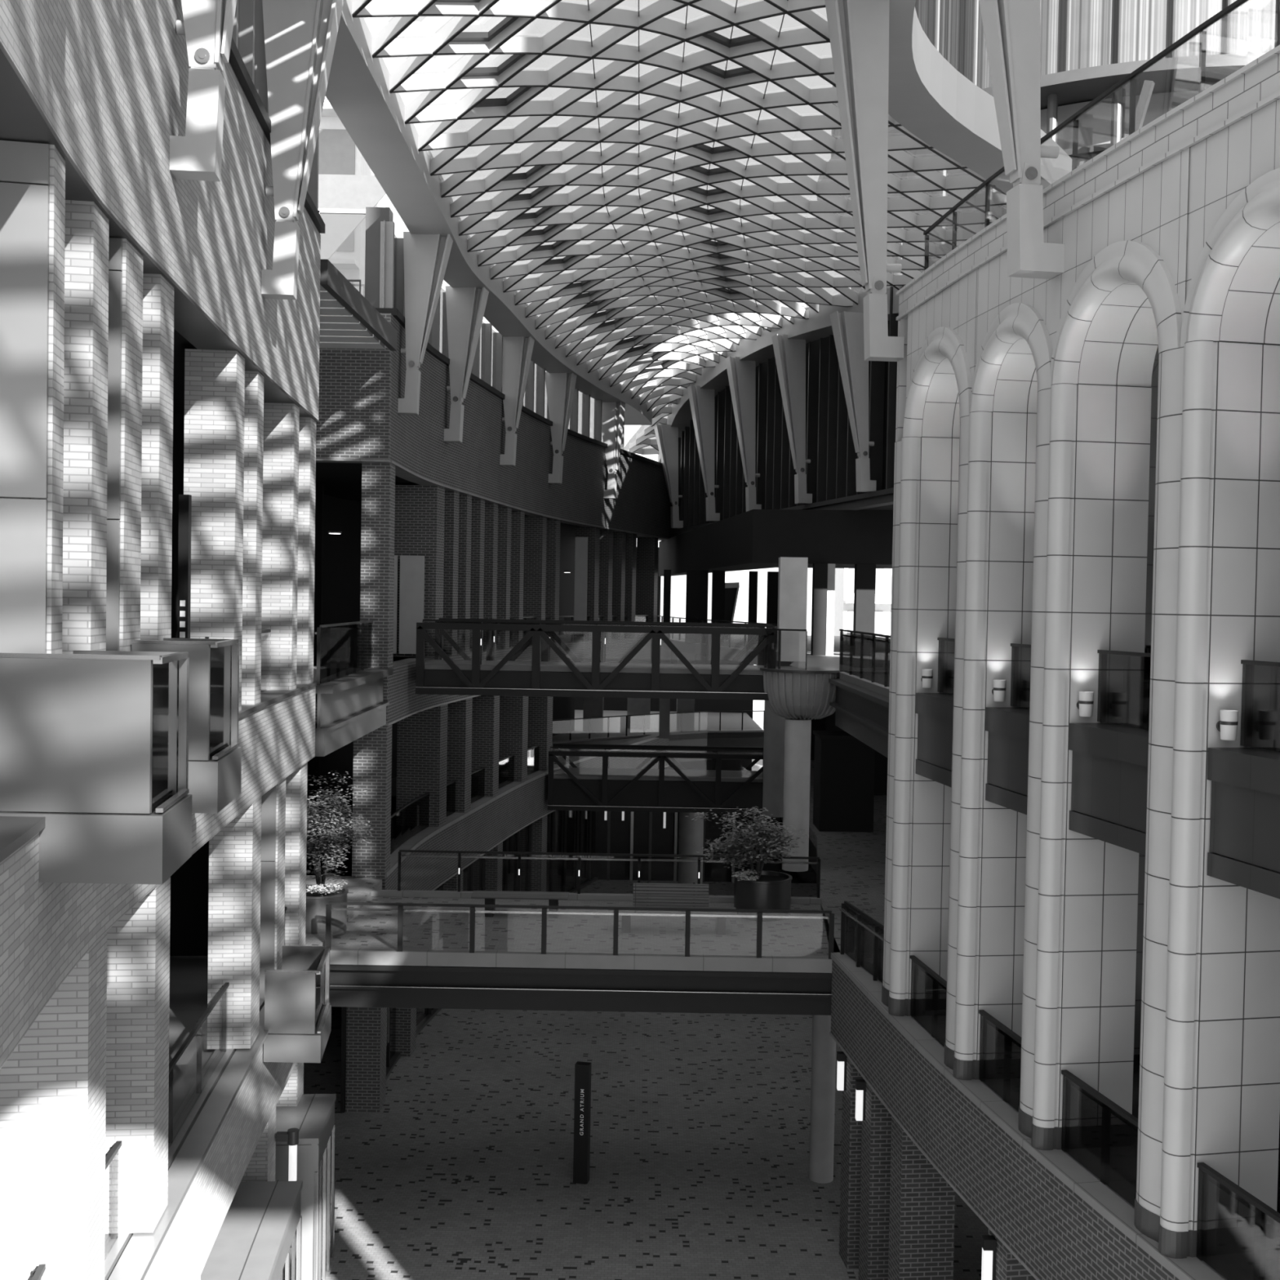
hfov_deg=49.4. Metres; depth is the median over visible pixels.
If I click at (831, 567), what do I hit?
square column
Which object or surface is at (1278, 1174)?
window
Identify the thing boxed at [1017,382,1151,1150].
stone column
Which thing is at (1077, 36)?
curtain
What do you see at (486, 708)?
brick pillar
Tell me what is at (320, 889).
flowering plant
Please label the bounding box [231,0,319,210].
window
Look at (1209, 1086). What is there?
stone column
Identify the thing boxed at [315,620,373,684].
glass balustrade
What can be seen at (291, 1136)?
lantern lamp
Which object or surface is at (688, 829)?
round column
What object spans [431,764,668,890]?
trim
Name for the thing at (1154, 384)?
window
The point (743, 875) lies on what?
flowering plant
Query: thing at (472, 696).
trim
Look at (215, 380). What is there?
brick pillar
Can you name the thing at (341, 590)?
wall
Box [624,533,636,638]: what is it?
brick pillar
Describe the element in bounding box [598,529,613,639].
brick pillar
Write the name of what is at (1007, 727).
balcony
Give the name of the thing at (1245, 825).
balcony
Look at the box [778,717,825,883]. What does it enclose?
wall
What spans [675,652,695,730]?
square column
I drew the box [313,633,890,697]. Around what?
floor
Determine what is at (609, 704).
wall
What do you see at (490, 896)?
bench
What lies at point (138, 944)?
brick pillar
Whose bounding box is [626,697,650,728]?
square column
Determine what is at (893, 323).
slatted screen
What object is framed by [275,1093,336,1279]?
column
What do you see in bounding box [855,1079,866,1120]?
lantern lamp
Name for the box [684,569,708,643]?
square column
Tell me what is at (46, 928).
wall
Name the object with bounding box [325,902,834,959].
glass balustrade
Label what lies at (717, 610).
square column
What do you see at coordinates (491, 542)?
brick pillar
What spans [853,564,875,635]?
square column
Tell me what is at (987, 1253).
diffuser
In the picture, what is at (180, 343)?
ceiling
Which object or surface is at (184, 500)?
vertical sign
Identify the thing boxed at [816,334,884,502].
slatted screen
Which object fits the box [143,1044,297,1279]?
wall
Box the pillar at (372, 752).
[351,462,395,877]
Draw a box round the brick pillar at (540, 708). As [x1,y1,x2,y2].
[527,696,552,770]
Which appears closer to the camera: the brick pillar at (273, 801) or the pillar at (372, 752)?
the brick pillar at (273, 801)
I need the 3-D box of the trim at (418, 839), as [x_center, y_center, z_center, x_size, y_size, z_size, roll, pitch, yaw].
[-3.265,5.053,50.936,2.134,0.100,37.481,1,2,11]
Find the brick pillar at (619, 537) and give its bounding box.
[611,531,626,639]
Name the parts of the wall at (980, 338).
arch moulding, arch moulding, arch moulding, arch moulding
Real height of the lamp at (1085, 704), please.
0.290 m
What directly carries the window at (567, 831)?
in the wall at (479, 831)
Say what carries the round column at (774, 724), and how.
on the floor at (853, 864)
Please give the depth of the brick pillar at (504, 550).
46.66 m
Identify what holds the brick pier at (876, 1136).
on the floor at (700, 1122)
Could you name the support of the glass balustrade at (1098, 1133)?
on the ledge at (1105, 1201)
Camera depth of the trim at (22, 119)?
11.09 m
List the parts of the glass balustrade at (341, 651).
post, rail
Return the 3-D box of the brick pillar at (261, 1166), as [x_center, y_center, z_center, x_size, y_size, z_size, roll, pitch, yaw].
[-6.261,9.311,22.166,0.750,4.000,0.700,1,2,-5]
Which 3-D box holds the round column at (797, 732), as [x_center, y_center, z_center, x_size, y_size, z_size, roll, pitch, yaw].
[3.953,3.896,35.113,0.660,3.800,0.660,1,2,0]
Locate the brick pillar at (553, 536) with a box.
[545,519,560,643]
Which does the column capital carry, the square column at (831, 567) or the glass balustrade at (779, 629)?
the glass balustrade at (779, 629)
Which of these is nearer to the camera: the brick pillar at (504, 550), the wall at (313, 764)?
the wall at (313, 764)
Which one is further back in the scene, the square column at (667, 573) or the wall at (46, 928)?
the square column at (667, 573)
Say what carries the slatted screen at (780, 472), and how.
attached to the wall at (886, 384)
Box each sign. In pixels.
[177,494,191,638]
[573,1061,591,1184]
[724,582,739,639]
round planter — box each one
[305,884,348,937]
[733,870,791,921]
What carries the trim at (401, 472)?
attached to the wall at (642, 504)
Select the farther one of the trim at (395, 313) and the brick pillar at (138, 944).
the trim at (395, 313)
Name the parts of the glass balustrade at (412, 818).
rail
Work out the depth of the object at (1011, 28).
16.69 m
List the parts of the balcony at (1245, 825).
glass panel, rail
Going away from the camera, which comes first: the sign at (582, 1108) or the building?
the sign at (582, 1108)
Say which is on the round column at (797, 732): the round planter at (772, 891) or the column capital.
the column capital
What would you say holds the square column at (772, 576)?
on the floor at (727, 653)
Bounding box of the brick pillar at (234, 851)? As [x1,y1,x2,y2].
[207,796,261,1048]
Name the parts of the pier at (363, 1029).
steel post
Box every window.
[168,955,215,1117]
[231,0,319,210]
[318,96,386,297]
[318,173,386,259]
[379,221,624,449]
[386,810,598,1079]
[1132,345,1159,1118]
[1185,277,1279,1213]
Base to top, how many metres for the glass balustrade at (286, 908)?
0.980 m
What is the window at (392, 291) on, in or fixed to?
in the wall at (642, 504)
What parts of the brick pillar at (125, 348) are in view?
metal panel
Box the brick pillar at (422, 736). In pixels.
[395,703,448,826]
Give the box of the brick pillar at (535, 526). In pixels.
[522,515,546,644]
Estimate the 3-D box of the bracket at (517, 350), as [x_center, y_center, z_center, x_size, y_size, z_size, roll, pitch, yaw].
[-4.092,-7.811,45.475,1.191,4.235,0.782,1,2,0]
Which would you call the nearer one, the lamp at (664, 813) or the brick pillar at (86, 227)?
the brick pillar at (86, 227)
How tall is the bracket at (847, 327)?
5.549 m
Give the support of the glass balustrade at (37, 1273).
on the ledge at (199, 1117)
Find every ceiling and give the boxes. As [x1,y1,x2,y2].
[173,328,197,413]
[315,462,893,537]
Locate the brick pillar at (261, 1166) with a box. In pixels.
[240,1106,275,1182]
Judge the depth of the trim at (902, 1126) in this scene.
19.70 m
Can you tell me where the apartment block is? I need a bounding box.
[833,568,892,636]
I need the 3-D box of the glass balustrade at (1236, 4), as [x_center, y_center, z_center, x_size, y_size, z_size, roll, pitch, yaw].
[5.844,-5.969,15.281,0.312,0.950,15.144,1,2,-10]
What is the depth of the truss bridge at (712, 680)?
34.97 m
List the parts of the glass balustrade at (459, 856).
post, post, post, post, rail, handrail, post, post, post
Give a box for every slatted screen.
[671,431,684,529]
[683,387,725,527]
[722,360,768,519]
[764,339,819,509]
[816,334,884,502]
[885,285,903,488]
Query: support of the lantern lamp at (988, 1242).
attached to the brick pier at (1007, 1266)
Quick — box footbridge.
[329,889,839,1015]
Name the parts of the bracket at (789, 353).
tapered post, hinge plate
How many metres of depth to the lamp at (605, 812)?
60.17 m
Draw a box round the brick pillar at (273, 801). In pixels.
[259,777,285,997]
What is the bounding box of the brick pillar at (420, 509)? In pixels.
[392,484,444,657]
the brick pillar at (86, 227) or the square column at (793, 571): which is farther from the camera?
the square column at (793, 571)
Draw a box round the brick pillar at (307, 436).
[296,417,315,684]
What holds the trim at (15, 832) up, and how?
on the wall at (46, 928)
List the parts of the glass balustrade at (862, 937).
post, post, handrail, rail, post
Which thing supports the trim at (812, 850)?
attached to the floor at (853, 864)
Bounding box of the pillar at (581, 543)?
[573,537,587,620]
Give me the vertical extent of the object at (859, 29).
6.240 m
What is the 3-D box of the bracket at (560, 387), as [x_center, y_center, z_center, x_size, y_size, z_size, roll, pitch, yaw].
[-3.007,-7.928,52.034,1.217,4.161,0.764,1,2,0]
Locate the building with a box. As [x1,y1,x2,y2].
[915,0,1279,166]
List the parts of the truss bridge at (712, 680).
web plate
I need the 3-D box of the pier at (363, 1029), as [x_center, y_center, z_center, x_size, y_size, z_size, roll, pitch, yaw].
[-6.505,9.026,32.827,0.900,4.000,0.850,1,2,0]
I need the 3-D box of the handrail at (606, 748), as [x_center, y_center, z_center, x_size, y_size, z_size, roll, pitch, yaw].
[0.820,4.613,52.332,8.420,1.050,0.135,1,2,0]
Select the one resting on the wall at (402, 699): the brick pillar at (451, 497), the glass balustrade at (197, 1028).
the brick pillar at (451, 497)
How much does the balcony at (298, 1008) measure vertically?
1.365 m
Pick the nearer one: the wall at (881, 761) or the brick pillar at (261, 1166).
the brick pillar at (261, 1166)
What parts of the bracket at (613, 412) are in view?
tapered post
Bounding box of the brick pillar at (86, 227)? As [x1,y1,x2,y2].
[62,200,109,653]
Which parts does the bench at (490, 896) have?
leg, seat, leg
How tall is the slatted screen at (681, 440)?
6.680 m
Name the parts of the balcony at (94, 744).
panel, frame, panel, glass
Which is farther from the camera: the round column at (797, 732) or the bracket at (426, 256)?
the round column at (797, 732)
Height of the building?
29.400 m
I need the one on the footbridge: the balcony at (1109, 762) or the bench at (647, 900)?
the bench at (647, 900)
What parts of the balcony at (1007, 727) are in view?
rail, glass panel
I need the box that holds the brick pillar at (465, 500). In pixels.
[457,494,471,653]
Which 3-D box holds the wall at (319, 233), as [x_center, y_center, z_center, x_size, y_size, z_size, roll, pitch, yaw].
[-6.140,-0.046,25.210,0.500,14.550,0.200,1,2,0]
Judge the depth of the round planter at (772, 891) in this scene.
29.36 m
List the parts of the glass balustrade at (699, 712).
post, post, post, post, post, rail, post, post, post, post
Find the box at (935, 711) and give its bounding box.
[915,637,955,786]
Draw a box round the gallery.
[552,710,764,762]
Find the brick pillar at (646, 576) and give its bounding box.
[635,537,657,636]
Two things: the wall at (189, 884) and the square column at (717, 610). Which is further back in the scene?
the square column at (717, 610)
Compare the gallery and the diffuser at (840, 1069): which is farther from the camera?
the gallery
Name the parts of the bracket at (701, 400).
tapered post, hinge plate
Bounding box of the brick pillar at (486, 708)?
[471,695,499,796]
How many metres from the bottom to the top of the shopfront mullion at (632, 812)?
4.100 m
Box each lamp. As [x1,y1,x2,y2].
[275,1128,298,1181]
[604,811,607,821]
[621,811,624,821]
[662,812,666,829]
[836,1051,846,1090]
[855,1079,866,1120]
[920,669,933,688]
[981,1235,996,1279]
[991,680,1006,701]
[1076,691,1093,716]
[1216,710,1238,740]
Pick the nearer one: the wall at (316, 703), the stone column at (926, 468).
the stone column at (926, 468)
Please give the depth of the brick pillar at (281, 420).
22.76 m
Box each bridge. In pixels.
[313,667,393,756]
[415,621,776,700]
[547,743,764,813]
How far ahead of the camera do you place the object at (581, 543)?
55.55 m
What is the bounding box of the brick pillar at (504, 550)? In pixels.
[496,506,511,648]
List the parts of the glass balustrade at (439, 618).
post, post, post, rail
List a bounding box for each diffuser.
[288,1144,297,1181]
[836,1061,844,1090]
[855,1088,862,1120]
[981,1248,992,1279]
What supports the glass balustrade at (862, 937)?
on the ledge at (1105, 1201)
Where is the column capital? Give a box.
[760,666,839,719]
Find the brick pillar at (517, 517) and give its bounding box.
[510,510,524,647]
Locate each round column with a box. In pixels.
[677,812,703,891]
[762,700,785,817]
[782,718,811,871]
[808,1014,835,1183]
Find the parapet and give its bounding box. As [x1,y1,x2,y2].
[828,678,888,758]
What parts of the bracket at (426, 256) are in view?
hinge plate, tapered post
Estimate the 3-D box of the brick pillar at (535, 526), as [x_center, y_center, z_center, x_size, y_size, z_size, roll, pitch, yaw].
[-4.015,-2.211,51.789,0.900,4.750,0.550,1,2,12]
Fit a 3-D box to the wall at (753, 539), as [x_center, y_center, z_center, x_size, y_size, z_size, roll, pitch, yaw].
[7.494,-3.592,53.557,14.993,1.780,36.287,0,2,-41]
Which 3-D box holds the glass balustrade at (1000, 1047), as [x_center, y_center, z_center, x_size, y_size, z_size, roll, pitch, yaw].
[4.858,5.613,18.403,0.145,0.980,1.701,1,2,-9]
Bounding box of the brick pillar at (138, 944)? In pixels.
[104,876,170,1234]
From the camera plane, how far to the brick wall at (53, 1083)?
11.43 m
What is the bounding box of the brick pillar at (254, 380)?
[241,370,263,705]
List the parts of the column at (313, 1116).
panel, roof plate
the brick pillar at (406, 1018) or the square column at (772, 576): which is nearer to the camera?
the brick pillar at (406, 1018)
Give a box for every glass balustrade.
[31,1263,45,1279]
[105,1141,121,1239]
[168,982,229,1142]
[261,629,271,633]
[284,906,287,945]
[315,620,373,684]
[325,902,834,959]
[390,791,430,854]
[397,849,820,897]
[422,619,774,664]
[438,617,772,662]
[442,614,648,649]
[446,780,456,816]
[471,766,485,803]
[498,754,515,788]
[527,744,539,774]
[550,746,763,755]
[552,710,764,740]
[657,615,777,647]
[763,627,807,670]
[839,629,890,686]
[840,901,884,982]
[910,955,946,1046]
[923,0,1248,270]
[978,1009,1021,1111]
[1061,1069,1137,1207]
[1196,1162,1279,1279]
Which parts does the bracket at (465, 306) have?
hinge plate, tapered post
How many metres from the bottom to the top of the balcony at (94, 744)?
1.565 m
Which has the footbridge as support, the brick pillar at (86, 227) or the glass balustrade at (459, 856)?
the glass balustrade at (459, 856)
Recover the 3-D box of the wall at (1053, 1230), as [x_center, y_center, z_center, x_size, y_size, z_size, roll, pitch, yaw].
[5.714,6.947,17.294,2.030,1.400,18.229,1,2,-9]
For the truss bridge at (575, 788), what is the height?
2.200 m
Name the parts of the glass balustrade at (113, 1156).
rail, post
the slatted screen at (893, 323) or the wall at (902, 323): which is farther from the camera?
the slatted screen at (893, 323)
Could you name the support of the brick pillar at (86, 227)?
on the trim at (15, 832)
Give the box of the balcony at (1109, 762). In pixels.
[1068,649,1151,855]
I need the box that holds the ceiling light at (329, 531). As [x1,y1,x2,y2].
[328,530,342,533]
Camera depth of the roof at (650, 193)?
31.67 m
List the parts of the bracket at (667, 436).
tapered post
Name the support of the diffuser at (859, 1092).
attached to the lantern lamp at (860, 1084)
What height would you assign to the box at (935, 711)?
2.160 m
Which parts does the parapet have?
plate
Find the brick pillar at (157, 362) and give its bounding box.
[140,273,173,640]
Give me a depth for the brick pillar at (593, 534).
58.22 m
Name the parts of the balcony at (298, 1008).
panel, panel, glass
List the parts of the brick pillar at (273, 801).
metal panel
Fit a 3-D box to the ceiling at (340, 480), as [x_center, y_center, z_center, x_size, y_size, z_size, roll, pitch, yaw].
[4.084,-4.776,54.633,40.000,0.390,46.517,1,2,0]
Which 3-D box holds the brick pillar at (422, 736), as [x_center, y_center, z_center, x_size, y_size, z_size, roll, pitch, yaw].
[-6.207,3.524,39.625,1.250,3.450,0.750,1,2,8]
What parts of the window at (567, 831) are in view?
door handle, door handle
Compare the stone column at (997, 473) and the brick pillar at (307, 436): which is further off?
the brick pillar at (307, 436)
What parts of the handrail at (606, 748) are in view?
rail, handrail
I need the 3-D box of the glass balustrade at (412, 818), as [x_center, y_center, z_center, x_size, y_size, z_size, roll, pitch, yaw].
[-6.130,4.829,36.116,0.160,0.970,5.946,1,2,3]
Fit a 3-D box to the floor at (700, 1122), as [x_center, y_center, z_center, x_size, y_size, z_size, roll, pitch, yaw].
[-0.183,10.479,57.796,80.000,0.001,165.000,1,2,0]
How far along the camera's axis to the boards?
38.19 m
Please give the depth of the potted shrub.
27.96 m
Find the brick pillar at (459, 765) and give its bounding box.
[446,697,472,813]
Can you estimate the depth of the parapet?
30.14 m
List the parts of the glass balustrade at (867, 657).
rail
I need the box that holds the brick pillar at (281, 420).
[261,402,299,690]
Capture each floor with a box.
[303,724,988,1279]
[305,737,641,946]
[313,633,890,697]
[762,759,886,952]
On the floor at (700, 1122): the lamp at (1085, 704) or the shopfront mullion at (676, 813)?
the shopfront mullion at (676, 813)
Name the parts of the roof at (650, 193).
vent frame, vent frame, vent frame, vent frame, vent frame, vent frame, vent frame, vent frame, vent frame, vent frame, vent frame, vent frame, vent frame, vent frame, vent frame, vent frame, vent frame, vent frame, vent frame, vent frame, vent frame, vent frame, vent frame, vent frame, vent frame, vent frame, vent frame, vent frame, vent frame, vent frame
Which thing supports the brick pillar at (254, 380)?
on the trim at (15, 832)
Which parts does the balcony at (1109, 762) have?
rail, glass panel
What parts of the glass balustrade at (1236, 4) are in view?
post, post, post, post, post, post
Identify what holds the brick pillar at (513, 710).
on the trim at (418, 839)
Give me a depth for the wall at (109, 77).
13.81 m
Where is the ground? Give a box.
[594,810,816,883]
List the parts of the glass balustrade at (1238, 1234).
post, rail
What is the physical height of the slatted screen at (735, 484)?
6.680 m
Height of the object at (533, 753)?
0.970 m
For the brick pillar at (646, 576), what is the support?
on the wall at (402, 699)
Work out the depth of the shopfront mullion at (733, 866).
60.12 m
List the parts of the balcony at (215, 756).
panel, frame, panel, glass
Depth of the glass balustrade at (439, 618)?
37.98 m
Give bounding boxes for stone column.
[881,436,959,1016]
[944,411,1036,1079]
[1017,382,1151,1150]
[1133,340,1279,1258]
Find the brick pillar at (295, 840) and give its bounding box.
[284,761,307,946]
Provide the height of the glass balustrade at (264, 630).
0.970 m
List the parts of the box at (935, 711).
rail, glass panel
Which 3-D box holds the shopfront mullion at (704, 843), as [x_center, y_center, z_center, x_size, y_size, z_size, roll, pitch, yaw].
[2.753,8.417,60.156,0.120,4.100,0.130,1,2,0]
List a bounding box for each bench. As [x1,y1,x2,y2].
[471,890,568,918]
[608,881,737,934]
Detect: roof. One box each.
[325,0,1078,462]
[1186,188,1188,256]
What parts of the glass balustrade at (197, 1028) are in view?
post, rail, post, post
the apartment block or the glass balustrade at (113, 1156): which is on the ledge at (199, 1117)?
the glass balustrade at (113, 1156)
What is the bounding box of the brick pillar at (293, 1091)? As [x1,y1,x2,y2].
[275,1062,303,1106]
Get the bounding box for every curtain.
[915,0,1279,88]
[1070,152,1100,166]
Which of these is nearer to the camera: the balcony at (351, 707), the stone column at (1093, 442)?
the stone column at (1093, 442)
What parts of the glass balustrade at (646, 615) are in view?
post, rail, post, post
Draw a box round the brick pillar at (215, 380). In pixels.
[183,348,244,711]
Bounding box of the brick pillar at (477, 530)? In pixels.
[469,498,484,652]
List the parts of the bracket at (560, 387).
tapered post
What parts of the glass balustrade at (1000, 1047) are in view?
rail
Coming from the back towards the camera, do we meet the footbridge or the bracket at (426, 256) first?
the bracket at (426, 256)
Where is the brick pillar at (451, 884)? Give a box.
[443,870,462,890]
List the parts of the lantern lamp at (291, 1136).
wall arm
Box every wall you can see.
[0,0,319,418]
[0,687,314,1069]
[0,932,106,1279]
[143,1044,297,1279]
[169,413,208,955]
[306,484,324,827]
[313,233,320,757]
[313,666,317,722]
[315,313,392,460]
[320,494,575,803]
[364,737,668,890]
[386,635,671,723]
[390,315,671,537]
[574,546,753,770]
[658,509,893,576]
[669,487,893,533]
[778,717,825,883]
[825,710,888,795]
[831,960,1178,1279]
[882,320,888,489]
[895,319,907,441]
[896,44,1279,438]
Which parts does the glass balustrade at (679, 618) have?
rail, post, post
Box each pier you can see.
[340,1006,386,1112]
[839,1056,862,1269]
[858,1078,891,1279]
[888,1115,955,1279]
[988,1228,1035,1279]
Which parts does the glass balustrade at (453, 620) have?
post, rail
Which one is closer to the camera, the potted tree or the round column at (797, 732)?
the potted tree
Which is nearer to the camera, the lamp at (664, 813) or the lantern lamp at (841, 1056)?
the lantern lamp at (841, 1056)
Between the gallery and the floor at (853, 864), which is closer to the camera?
the floor at (853, 864)
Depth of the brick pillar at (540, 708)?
52.66 m
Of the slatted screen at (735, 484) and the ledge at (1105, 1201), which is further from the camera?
the slatted screen at (735, 484)
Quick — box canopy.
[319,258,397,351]
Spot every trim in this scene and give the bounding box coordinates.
[0,41,318,422]
[0,681,316,862]
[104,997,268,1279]
[228,36,324,233]
[315,457,390,462]
[374,307,662,467]
[383,695,479,725]
[385,733,658,877]
[390,460,668,540]
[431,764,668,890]
[657,493,893,541]
[781,817,817,891]
[829,1031,1040,1279]
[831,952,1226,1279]
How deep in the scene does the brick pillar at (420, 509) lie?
38.43 m
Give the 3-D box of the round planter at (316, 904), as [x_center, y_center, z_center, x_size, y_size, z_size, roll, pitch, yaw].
[-6.395,5.390,27.555,1.200,0.850,1.200,1,2,0]
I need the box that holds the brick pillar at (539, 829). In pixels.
[530,814,547,891]
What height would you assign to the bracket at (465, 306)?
4.352 m
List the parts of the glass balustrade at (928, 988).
rail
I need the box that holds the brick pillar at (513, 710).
[498,695,528,782]
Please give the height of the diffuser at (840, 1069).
0.530 m
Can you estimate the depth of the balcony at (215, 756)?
12.71 m
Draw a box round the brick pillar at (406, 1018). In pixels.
[395,1008,416,1057]
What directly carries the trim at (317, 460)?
attached to the wall at (355, 384)
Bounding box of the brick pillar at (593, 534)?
[573,527,599,640]
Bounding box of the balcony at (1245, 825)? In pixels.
[1207,659,1279,898]
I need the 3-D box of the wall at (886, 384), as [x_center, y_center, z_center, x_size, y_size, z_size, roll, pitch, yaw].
[5.040,-8.347,56.184,0.200,6.700,30.292,1,2,-13]
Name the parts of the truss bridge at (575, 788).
web plate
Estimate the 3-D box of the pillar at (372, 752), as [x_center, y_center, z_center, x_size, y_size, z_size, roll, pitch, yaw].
[-6.250,0.706,32.658,0.780,9.650,0.650,1,2,0]
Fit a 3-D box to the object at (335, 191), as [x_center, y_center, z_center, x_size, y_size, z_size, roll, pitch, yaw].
[-12.348,-4.495,57.947,4.448,29.500,0.296,1,2,0]
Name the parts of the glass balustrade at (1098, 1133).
rail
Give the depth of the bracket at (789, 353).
48.94 m
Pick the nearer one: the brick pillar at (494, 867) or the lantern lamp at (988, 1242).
the lantern lamp at (988, 1242)
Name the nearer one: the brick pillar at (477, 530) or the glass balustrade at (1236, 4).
the glass balustrade at (1236, 4)
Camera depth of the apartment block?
95.96 m
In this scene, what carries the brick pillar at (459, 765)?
on the trim at (418, 839)
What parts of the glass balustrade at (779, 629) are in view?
post, post, rail, post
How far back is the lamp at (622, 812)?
60.15 m
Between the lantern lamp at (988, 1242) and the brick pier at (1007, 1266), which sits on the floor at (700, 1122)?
the brick pier at (1007, 1266)
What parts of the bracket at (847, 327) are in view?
tapered post, hinge plate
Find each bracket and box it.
[169,0,236,181]
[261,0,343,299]
[397,231,453,414]
[444,285,488,442]
[499,336,534,466]
[545,372,577,484]
[601,401,625,498]
[653,423,683,528]
[687,385,719,521]
[724,355,761,511]
[771,333,812,504]
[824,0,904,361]
[830,311,876,492]
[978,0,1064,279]
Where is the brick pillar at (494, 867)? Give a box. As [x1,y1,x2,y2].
[485,841,502,890]
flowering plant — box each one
[306,880,347,896]
[731,869,759,880]
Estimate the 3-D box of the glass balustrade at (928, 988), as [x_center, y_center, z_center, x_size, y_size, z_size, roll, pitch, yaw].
[4.478,5.534,21.121,0.145,0.980,2.145,1,2,-7]
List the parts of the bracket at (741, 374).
tapered post, hinge plate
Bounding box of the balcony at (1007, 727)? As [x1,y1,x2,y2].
[984,643,1031,814]
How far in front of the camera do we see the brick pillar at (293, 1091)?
24.61 m
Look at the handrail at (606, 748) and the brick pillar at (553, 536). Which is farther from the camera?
the brick pillar at (553, 536)
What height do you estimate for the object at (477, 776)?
0.970 m
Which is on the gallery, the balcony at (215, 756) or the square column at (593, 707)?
the square column at (593, 707)
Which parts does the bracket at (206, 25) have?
tapered post, hinge plate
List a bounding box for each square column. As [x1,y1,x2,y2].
[582,697,603,731]
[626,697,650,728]
[658,647,671,738]
[662,569,671,642]
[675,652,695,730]
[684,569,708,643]
[711,570,724,643]
[747,571,757,644]
[766,571,778,644]
[776,556,808,662]
[810,563,827,655]
[826,564,835,655]
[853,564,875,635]
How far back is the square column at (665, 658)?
66.91 m
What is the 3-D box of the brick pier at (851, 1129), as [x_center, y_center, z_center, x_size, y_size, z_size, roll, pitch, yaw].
[4.194,9.426,25.511,0.880,3.960,0.600,1,2,-6]
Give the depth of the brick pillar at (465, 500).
41.56 m
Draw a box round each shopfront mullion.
[606,811,610,880]
[629,811,633,880]
[673,812,677,881]
[702,813,705,882]
[731,813,735,882]
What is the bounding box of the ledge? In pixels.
[200,1180,302,1279]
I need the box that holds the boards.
[392,555,424,653]
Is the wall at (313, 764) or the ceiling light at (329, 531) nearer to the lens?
the ceiling light at (329, 531)
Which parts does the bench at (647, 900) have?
leg, backrest, seat, leg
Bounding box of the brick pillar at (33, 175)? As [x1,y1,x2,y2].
[0,140,65,653]
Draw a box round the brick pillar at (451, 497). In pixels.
[443,490,459,655]
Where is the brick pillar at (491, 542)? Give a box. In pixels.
[483,502,497,650]
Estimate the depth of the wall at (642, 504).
47.02 m
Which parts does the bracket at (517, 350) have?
hinge plate, tapered post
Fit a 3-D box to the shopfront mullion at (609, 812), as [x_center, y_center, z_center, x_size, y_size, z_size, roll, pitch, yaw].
[-1.346,8.345,60.156,0.120,4.100,0.130,1,2,0]
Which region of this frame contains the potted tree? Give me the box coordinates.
[684,806,808,878]
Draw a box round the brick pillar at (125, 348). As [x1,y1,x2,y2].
[106,237,143,651]
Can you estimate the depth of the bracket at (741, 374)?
54.54 m
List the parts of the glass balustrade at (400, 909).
post, post, post, post, rail, handrail, post, post, post, post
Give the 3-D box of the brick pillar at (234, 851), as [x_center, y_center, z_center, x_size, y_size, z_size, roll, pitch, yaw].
[-5.835,4.032,20.035,0.600,3.520,0.700,1,2,-6]

